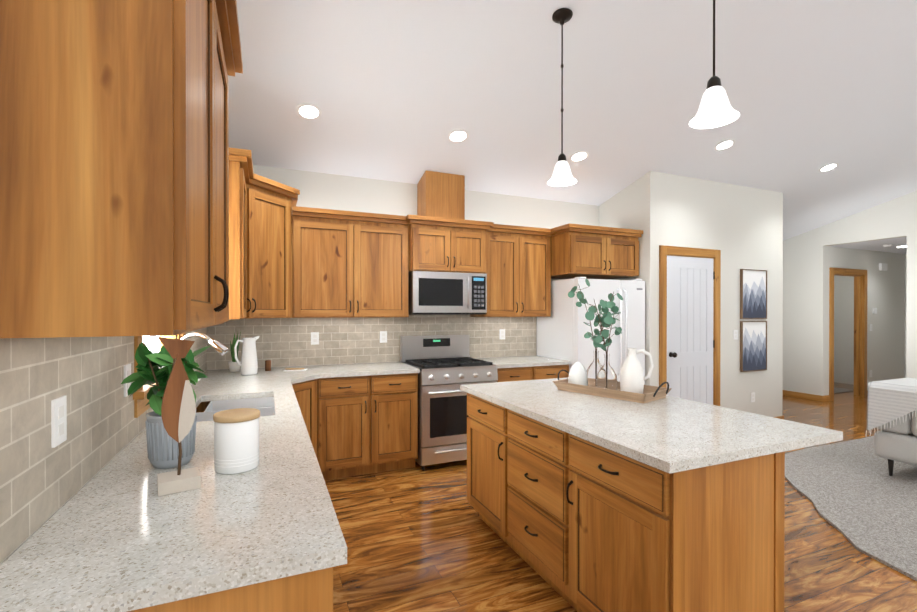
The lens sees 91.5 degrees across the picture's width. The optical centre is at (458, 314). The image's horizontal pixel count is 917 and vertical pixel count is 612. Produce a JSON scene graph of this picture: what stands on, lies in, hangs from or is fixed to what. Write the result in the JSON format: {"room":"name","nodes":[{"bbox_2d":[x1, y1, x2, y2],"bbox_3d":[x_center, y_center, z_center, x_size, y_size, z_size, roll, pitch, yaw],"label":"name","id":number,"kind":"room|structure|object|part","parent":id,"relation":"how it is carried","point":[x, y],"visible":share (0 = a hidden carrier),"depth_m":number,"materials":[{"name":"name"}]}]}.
{"room":"kitchen","nodes":[
{"label":"kitchen","id":0,"kind":"room"},
{"bbox_2d":[0,336,164,564],"bbox_3d":[-0.669,-1.087,0.149,0.120,5.000,8.320,0,0,-23],"label":"wall","id":1,"kind":"structure","parent":0,"point":[158,345],"depth_m":1.48,"materials":[{"name":"white paint"}]},
{"bbox_2d":[51,395,66,447],"bbox_3d":[-1.008,0.269,1.129,0.007,0.116,0.072,0,0,-23],"label":"outlet","id":2,"kind":"object","parent":1,"relation":"attached to","point":[59,421],"depth_m":1.12,"materials":[{"name":"white plastic"}]},
{"bbox_2d":[0,328,206,563],"bbox_3d":[-1.512,0.253,2.292,0.012,0.475,3.485,0,0,-23],"label":"backsplash","id":3,"kind":"structure","parent":1,"relation":"attached to","point":[42,481],"depth_m":1.11,"materials":[{"name":"tile"}]},
{"bbox_2d":[0,0,242,337],"bbox_3d":[-0.872,-0.511,1.288,0.398,1.100,1.170,0,0,-23],"label":"upper cabinet","id":4,"kind":"object","parent":1,"relation":"attached to","point":[114,167],"visible":1,"depth_m":0.81,"materials":[{"name":"brown wood"}]},
{"bbox_2d":[124,364,130,396],"bbox_3d":[-1.244,0.247,1.680,0.007,0.116,0.072,0,0,-23],"label":"outlet","id":5,"kind":"object","parent":1,"relation":"attached to","point":[127,368],"depth_m":1.66,"materials":[{"name":"white plastic"}]},
{"bbox_2d":[133,332,185,417],"bbox_3d":[-1.544,-0.255,2.279,0.145,1.330,1.170,0,0,-23],"label":"window","id":6,"kind":"structure","parent":1,"relation":"in","point":[141,400],"depth_m":1.81,"materials":[{"name":"brown wood"}]},
{"bbox_2d":[229,147,253,318],"bbox_3d":[-1.639,-0.518,3.080,0.398,1.100,0.550,0,0,-23],"label":"upper cabinet","id":7,"kind":"object","parent":1,"relation":"attached to","point":[240,167],"visible":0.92,"depth_m":2.92,"materials":[{"name":"brown wood"}]},
{"bbox_2d":[240,165,598,368],"bbox_3d":[-0.246,-0.204,4.793,4.310,3.200,0.120,0,0,-23],"label":"wall","id":8,"kind":"structure","parent":0,"point":[336,192],"depth_m":4.58,"materials":[{"name":"white paint"}]},
{"bbox_2d":[245,173,299,317],"bbox_3d":[-1.708,-0.520,3.690,0.752,1.100,0.752,0,0,-23],"label":"upper cabinet","id":9,"kind":"object","parent":8,"relation":"attached to","point":[270,203],"visible":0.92,"depth_m":3.60,"materials":[{"name":"brown wood"}]},
{"bbox_2d":[311,332,318,344],"bbox_3d":[-1.362,0.228,4.238,0.072,0.116,0.008,0,0,-23],"label":"outlet","id":10,"kind":"object","parent":8,"relation":"attached to","point":[314,335],"depth_m":4.23,"materials":[{"name":"white plastic"}]},
{"bbox_2d":[292,206,408,317],"bbox_3d":[-1.008,-0.447,4.182,1.046,0.950,0.398,0,0,-23],"label":"upper cabinet","id":11,"kind":"object","parent":8,"relation":"attached to","point":[349,264],"visible":1,"depth_m":4.03,"materials":[{"name":"brown wood"}]},
{"bbox_2d":[206,315,535,369],"bbox_3d":[-0.645,0.239,4.552,3.369,0.485,0.012,0,0,-23],"label":"backsplash","id":12,"kind":"structure","parent":8,"relation":"attached to","point":[282,342],"depth_m":4.39,"materials":[{"name":"tile"}]},
{"bbox_2d":[380,331,386,342],"bbox_3d":[-0.756,0.227,4.498,0.072,0.116,0.008,0,0,-23],"label":"outlet","id":13,"kind":"object","parent":8,"relation":"attached to","point":[383,334],"depth_m":4.50,"materials":[{"name":"white plastic"}]},
{"bbox_2d":[405,215,493,273],"bbox_3d":[-0.148,-0.668,4.511,0.890,0.510,0.468,0,0,-23],"label":"upper cabinet","id":14,"kind":"object","parent":8,"relation":"attached to","point":[438,244],"visible":0.96,"depth_m":4.32,"materials":[{"name":"brown wood"}]},
{"bbox_2d":[417,171,464,219],"bbox_3d":[-0.183,-1.171,4.603,0.420,0.492,0.268,0,0,-23],"label":"chase","id":15,"kind":"object","parent":14,"relation":"on","point":[440,194],"visible":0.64,"depth_m":4.48,"materials":[{"name":"brown wood"}]},
{"bbox_2d":[409,271,486,314],"bbox_3d":[-0.145,-0.203,4.505,0.772,0.411,0.482,0,0,-23],"label":"microwave","id":16,"kind":"object","parent":14,"relation":"attached to","point":[443,293],"visible":1,"depth_m":4.32,"materials":[{"name":"silver metal"}]},
{"bbox_2d":[499,329,504,339],"bbox_3d":[0.495,0.225,5.033,0.072,0.116,0.008,0,0,-23],"label":"outlet","id":17,"kind":"object","parent":8,"relation":"attached to","point":[501,331],"depth_m":5.03,"materials":[{"name":"white plastic"}]},
{"bbox_2d":[470,224,550,316],"bbox_3d":[0.583,-0.449,4.863,0.826,0.950,0.398,0,0,-23],"label":"upper cabinet","id":18,"kind":"object","parent":8,"relation":"attached to","point":[518,265],"visible":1,"depth_m":4.72,"materials":[{"name":"brown wood"}]},
{"bbox_2d":[550,223,642,279],"bbox_3d":[1.439,-0.675,5.054,0.995,0.500,0.718,0,0,-23],"label":"upper cabinet","id":19,"kind":"object","parent":8,"relation":"attached to","point":[591,251],"visible":0.96,"depth_m":4.76,"materials":[{"name":"brown wood"}]},
{"bbox_2d":[228,0,916,240],"bbox_3d":[3.235,-2.329,2.142,8.870,2.330,8.920,0,0,-23],"label":"ceiling","id":20,"kind":"structure","parent":0,"point":[397,90],"depth_m":3.52,"materials":[{"name":"white paint"}]},
{"bbox_2d":[296,103,321,119],"bbox_3d":[-1.147,-1.553,3.423,0.190,0.050,0.185,0,0,-23],"label":"recessed light","id":21,"kind":"object","parent":20,"relation":"in","point":[308,111],"visible":1,"depth_m":3.42,"materials":[{"name":"white plastic"}]},
{"bbox_2d":[447,129,468,142],"bbox_3d":[-0.003,-1.557,3.902,0.190,0.050,0.185,0,0,-23],"label":"recessed light","id":22,"kind":"object","parent":20,"relation":"in","point":[458,135],"visible":1,"depth_m":3.90,"materials":[{"name":"white plastic"}]},
{"bbox_2d":[548,8,576,185],"bbox_3d":[0.651,-1.358,2.807,0.180,1.052,0.180,0,0,-23],"label":"pendant light","id":23,"kind":"object","parent":20,"relation":"hanging from","point":[562,175],"visible":1,"depth_m":2.80,"materials":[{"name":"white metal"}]},
{"bbox_2d":[569,151,588,161],"bbox_3d":[1.192,-1.559,4.413,0.190,0.050,0.185,0,0,-23],"label":"recessed light","id":24,"kind":"object","parent":20,"relation":"in","point":[578,156],"visible":1,"depth_m":4.41,"materials":[{"name":"white plastic"}]},
{"bbox_2d":[690,0,738,128],"bbox_3d":[1.060,-1.474,1.851,0.180,1.332,0.180,0,0,-23],"label":"pendant light","id":25,"kind":"object","parent":20,"relation":"hanging from","point":[716,109],"visible":1,"depth_m":1.85,"materials":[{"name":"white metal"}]},
{"bbox_2d":[714,139,735,150],"bbox_3d":[2.660,-1.692,4.465,0.190,0.050,0.185,0,0,-23],"label":"recessed light","id":26,"kind":"object","parent":20,"relation":"in","point":[725,144],"visible":1,"depth_m":4.46,"materials":[{"name":"white plastic"}]},
{"bbox_2d":[818,163,838,171],"bbox_3d":[4.269,-1.694,5.154,0.190,0.050,0.185,0,0,-23],"label":"recessed light","id":27,"kind":"object","parent":20,"relation":"in","point":[831,166],"visible":1,"depth_m":5.15,"materials":[{"name":"white plastic"}]},
{"bbox_2d":[324,382,916,611],"bbox_3d":[4.119,1.427,3.230,11.300,0.050,10.200,0,0,-23],"label":"floor","id":28,"kind":"structure","parent":0,"point":[417,538],"depth_m":2.60,"materials":[{"name":"brown wood"}]},
{"bbox_2d":[196,401,210,412],"bbox_3d":[-1.473,0.963,2.983,0.622,0.880,0.490,0,0,-23],"label":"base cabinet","id":29,"kind":"object","parent":28,"relation":"on","point":[202,406],"depth_m":2.73,"materials":[{"name":"brown wood"}]},
{"bbox_2d":[127,567,332,611],"bbox_3d":[-0.660,0.969,1.083,0.622,0.880,0.562,0,0,-23],"label":"base cabinet","id":30,"kind":"object","parent":28,"relation":"on","point":[311,591],"depth_m":0.90,"materials":[{"name":"brown wood"}]},
{"bbox_2d":[0,361,419,611],"bbox_3d":[-0.712,0.506,2.632,1.732,0.035,3.470,0,0,-23],"label":"countertop","id":31,"kind":"structure","parent":30,"relation":"on","point":[116,533],"depth_m":1.04,"materials":[{"name":"stone"}]},
{"bbox_2d":[121,335,211,468],"bbox_3d":[-0.978,0.279,1.509,0.251,0.426,0.280,0,0,-23],"label":"potted plant","id":32,"kind":"object","parent":31,"relation":"on","point":[162,449],"visible":0.6,"depth_m":1.43,"materials":[{"name":"grey"}]},
{"bbox_2d":[157,337,200,495],"bbox_3d":[-0.798,0.278,1.273,0.100,0.430,0.090,0,0,-35],"label":"fish sculpture","id":33,"kind":"object","parent":31,"relation":"on","point":[178,410],"visible":1,"depth_m":1.26,"materials":[{"name":"beige wood"}]},
{"bbox_2d":[181,332,228,383],"bbox_3d":[-1.309,0.292,2.244,0.266,0.395,0.307,0,0,-23],"label":"faucet","id":34,"kind":"object","parent":31,"relation":"on","point":[220,348],"visible":0.35,"depth_m":2.33,"materials":[{"name":"silver metal"}]},
{"bbox_2d":[228,332,240,371],"bbox_3d":[-1.891,0.303,3.771,0.100,0.362,0.125,0,0,-23],"label":"plant pot","id":35,"kind":"object","parent":31,"relation":"on","point":[234,366],"visible":0.83,"depth_m":3.75,"materials":[{"name":"white ceramic"}]},
{"bbox_2d":[196,397,274,421],"bbox_3d":[-1.216,0.620,2.423,0.420,0.189,0.740,0,0,-23],"label":"sink","id":36,"kind":"object","parent":31,"relation":"in","point":[265,406],"visible":0.06,"depth_m":2.73,"materials":[{"name":"silver metal"}]},
{"bbox_2d":[213,408,259,473],"bbox_3d":[-0.712,0.404,1.436,0.136,0.177,0.136,0,0,-23],"label":"canister","id":37,"kind":"object","parent":31,"relation":"on","point":[236,441],"visible":1,"depth_m":1.38,"materials":[{"name":"white ceramic"}]},
{"bbox_2d":[234,336,258,374],"bbox_3d":[-1.705,0.329,3.604,0.184,0.310,0.128,0,0,-23],"label":"pitcher","id":38,"kind":"object","parent":31,"relation":"on","point":[249,364],"visible":1,"depth_m":3.56,"materials":[{"name":"white ceramic"}]},
{"bbox_2d":[265,360,270,370],"bbox_3d":[-1.634,0.439,3.831,0.048,0.090,0.047,0,0,-23],"label":"shaker","id":39,"kind":"object","parent":31,"relation":"on","point":[267,365],"visible":1,"depth_m":3.81,"materials":[{"name":"brown wood"}]},
{"bbox_2d":[283,368,306,370],"bbox_3d":[-1.408,0.474,3.863,0.180,0.018,0.100,0,0,-8],"label":"cloth","id":40,"kind":"object","parent":31,"relation":"on","point":[295,369],"visible":1,"depth_m":3.83,"materials":[{"name":"fabric"}]},
{"bbox_2d":[292,379,316,456],"bbox_3d":[-1.629,0.960,3.660,0.868,0.880,0.878,0,0,-23],"label":"base cabinet","id":41,"kind":"object","parent":28,"relation":"on","point":[305,392],"visible":0.15,"depth_m":3.58,"materials":[{"name":"brown wood"}]},
{"bbox_2d":[317,373,417,479],"bbox_3d":[-0.872,0.959,4.099,0.866,0.880,0.666,0,0,-23],"label":"base cabinet","id":42,"kind":"object","parent":28,"relation":"on","point":[367,424],"visible":0.98,"depth_m":3.83,"materials":[{"name":"brown wood"}]},
{"bbox_2d":[400,335,497,469],"bbox_3d":[-0.102,0.810,4.377,0.753,1.175,0.758,0,0,-23],"label":"range","id":43,"kind":"object","parent":28,"relation":"on","point":[447,365],"visible":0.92,"depth_m":4.07,"materials":[{"name":"silver metal"}]},
{"bbox_2d":[467,393,494,531],"bbox_3d":[0.441,0.963,2.931,0.614,0.880,0.561,0,0,-23],"label":"base cabinet","id":44,"kind":"object","parent":28,"relation":"on","point":[481,412],"depth_m":2.87,"materials":[{"name":"brown wood"}]},
{"bbox_2d":[460,377,842,473],"bbox_3d":[0.812,0.507,2.477,0.990,0.035,1.745,0,0,-23],"label":"countertop","id":45,"kind":"structure","parent":44,"relation":"on","point":[669,434],"depth_m":1.97,"materials":[{"name":"stone"}]},
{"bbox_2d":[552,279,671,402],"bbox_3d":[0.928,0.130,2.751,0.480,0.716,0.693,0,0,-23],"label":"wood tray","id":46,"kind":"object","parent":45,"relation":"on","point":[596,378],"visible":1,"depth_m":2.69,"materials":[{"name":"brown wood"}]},
{"bbox_3d":[0.905,0.123,2.832,0.308,0.703,0.298,0,0,-23],"label":"bottle glass","id":47,"kind":"part","parent":46,"relation":"part of","materials":[{"name":"green"}]},
{"bbox_3d":[0.880,0.185,2.692,0.284,0.579,0.199,0,0,-23],"label":"bottle glass","id":48,"kind":"part","parent":46,"relation":"part of","materials":[{"name":"green"}]},
{"bbox_2d":[495,404,562,596],"bbox_3d":[0.662,0.965,2.415,0.614,0.880,0.702,0,0,-23],"label":"base cabinet","id":49,"kind":"object","parent":28,"relation":"on","point":[528,451],"depth_m":2.31,"materials":[{"name":"brown wood"}]},
{"bbox_2d":[496,364,568,381],"bbox_3d":[0.635,0.956,4.744,0.865,0.880,0.666,0,0,-23],"label":"base cabinet","id":50,"kind":"object","parent":28,"relation":"on","point":[527,373],"visible":0.21,"depth_m":4.47,"materials":[{"name":"brown wood"}]},
{"bbox_2d":[475,355,570,367],"bbox_3d":[0.635,0.499,4.743,0.871,0.035,0.650,0,0,-23],"label":"countertop","id":51,"kind":"structure","parent":50,"relation":"on","point":[516,361],"depth_m":4.57,"materials":[{"name":"stone"}]},
{"bbox_2d":[537,277,644,384],"bbox_3d":[1.486,0.505,5.018,0.900,1.780,0.809,0,0,-23],"label":"fridge","id":52,"kind":"object","parent":28,"relation":"on","point":[563,329],"visible":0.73,"depth_m":4.72,"materials":[{"name":"white metal"}]},
{"bbox_2d":[563,431,784,611],"bbox_3d":[0.887,0.966,1.896,0.618,0.880,0.568,0,0,-23],"label":"base cabinet","id":53,"kind":"object","parent":28,"relation":"on","point":[577,524],"depth_m":1.68,"materials":[{"name":"brown wood"}]},
{"bbox_2d":[834,387,853,392],"bbox_3d":[6.343,1.377,8.452,1.300,0.012,1.350,0,0,-23],"label":"area rug","id":54,"kind":"object","parent":28,"relation":"on","point":[838,390],"visible":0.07,"depth_m":8.05,"materials":[{"name":"grey carpet"}]},
{"bbox_2d":[785,436,916,580],"bbox_3d":[4.588,1.395,2.604,4.330,0.018,4.480,0,0,-23],"label":"shag rug","id":55,"kind":"object","parent":28,"relation":"on","point":[858,497],"visible":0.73,"depth_m":3.43,"materials":[{"name":"grey carpet"}]},
{"bbox_2d":[866,378,916,475],"bbox_3d":[4.800,0.983,3.814,2.286,0.795,1.121,0,0,-23],"label":"sofa","id":56,"kind":"object","parent":55,"relation":"on","point":[892,410],"visible":1,"depth_m":3.73,"materials":[{"name":"fabric"}]},
{"bbox_2d":[866,378,916,435],"bbox_3d":[3.950,0.823,3.766,0.686,0.475,0.538,0,0,-23],"label":"blanket","id":57,"kind":"object","parent":56,"relation":"on","point":[892,403],"depth_m":3.74,"materials":[{"name":"white fabric"}]},
{"bbox_2d":[599,171,782,416],"bbox_3d":[2.824,-0.258,5.982,2.270,3.300,1.510,0,0,-23],"label":"wall","id":58,"kind":"structure","parent":0,"point":[739,227],"depth_m":5.32,"materials":[{"name":"white paint"}]},
{"bbox_2d":[659,245,720,405],"bbox_3d":[2.650,0.320,5.043,0.950,2.150,0.082,0,0,-23],"label":"door","id":59,"kind":"structure","parent":58,"relation":"attached to","point":[689,318],"depth_m":5.07,"materials":[{"name":"white wood"}]},
{"bbox_2d":[733,330,737,338],"bbox_3d":[3.338,0.244,5.378,0.072,0.116,0.007,0,0,-23],"label":"light switch","id":60,"kind":"object","parent":58,"relation":"attached to","point":[735,332],"depth_m":5.37,"materials":[{"name":"white plastic"}]},
{"bbox_2d":[751,392,754,401],"bbox_3d":[3.632,1.024,5.507,0.072,0.116,0.007,0,0,-23],"label":"outlet","id":61,"kind":"object","parent":58,"relation":"attached to","point":[752,394],"depth_m":5.50,"materials":[{"name":"white plastic"}]},
{"bbox_2d":[740,321,766,371],"bbox_3d":[3.628,0.389,5.489,0.464,0.614,0.030,0,0,-23],"label":"picture","id":62,"kind":"object","parent":58,"relation":"attached to","point":[753,345],"visible":1,"depth_m":5.47,"materials":[{"name":"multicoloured paper"}]},
{"bbox_2d":[740,269,766,318],"bbox_3d":[3.628,-0.246,5.487,0.464,0.604,0.030,0,0,-23],"label":"picture","id":63,"kind":"object","parent":58,"relation":"attached to","point":[753,294],"visible":1,"depth_m":5.47,"materials":[{"name":"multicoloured paper"}]},
{"bbox_2d":[783,191,916,395],"bbox_3d":[7.281,-1.100,3.813,0.120,5.000,8.800,0,0,-23],"label":"wall","id":64,"kind":"structure","parent":0,"point":[805,273],"depth_m":7.16,"materials":[{"name":"white paint"}]},
{"bbox_2d":[783,390,824,401],"bbox_3d":[5.654,1.342,7.454,0.012,0.090,0.762,0,0,-23],"label":"baseboard","id":65,"kind":"structure","parent":64,"relation":"attached to","point":[807,396],"depth_m":7.35,"materials":[{"name":"brown wood"}]},
{"bbox_2d":[827,246,904,394],"bbox_3d":[6.971,0.096,7.677,2.350,2.580,0.120,0,0,-23],"label":"wall","id":66,"kind":"structure","parent":0,"point":[885,335],"depth_m":7.79,"materials":[{"name":"white paint"}]},
{"bbox_2d":[829,267,866,400],"bbox_3d":[6.424,0.317,7.433,1.050,2.140,0.140,0,0,-23],"label":"door frame","id":67,"kind":"structure","parent":66,"relation":"attached to","point":[860,332],"depth_m":7.55,"materials":[{"name":"brown wood"}]},
{"bbox_2d":[872,308,876,313],"bbox_3d":[7.160,-0.064,7.681,0.100,0.100,0.020,0,0,-23],"label":"outlet","id":68,"kind":"object","parent":66,"relation":"attached to","point":[874,310],"depth_m":7.67,"materials":[{"name":"white plastic"}]},
{"bbox_2d":[879,263,887,270],"bbox_3d":[7.384,-0.824,7.764,0.180,0.120,0.040,0,0,-23],"label":"door chime","id":69,"kind":"object","parent":66,"relation":"attached to","point":[882,266],"depth_m":7.74,"materials":[{"name":"white plastic"}]},
{"bbox_2d":[831,237,906,253],"bbox_3d":[6.832,-1.146,8.125,2.450,0.100,3.320,0,0,-23],"label":"ceiling","id":70,"kind":"structure","parent":0,"point":[876,245],"depth_m":7.08,"materials":[{"name":"white paint"}]},
{"bbox_2d":[834,254,906,384],"bbox_3d":[7.913,0.093,8.591,0.100,2.580,3.320,0,0,-23],"label":"wall","id":71,"kind":"structure","parent":0,"point":[843,329],"depth_m":8.93,"materials":[{"name":"white paint"}]}
]}

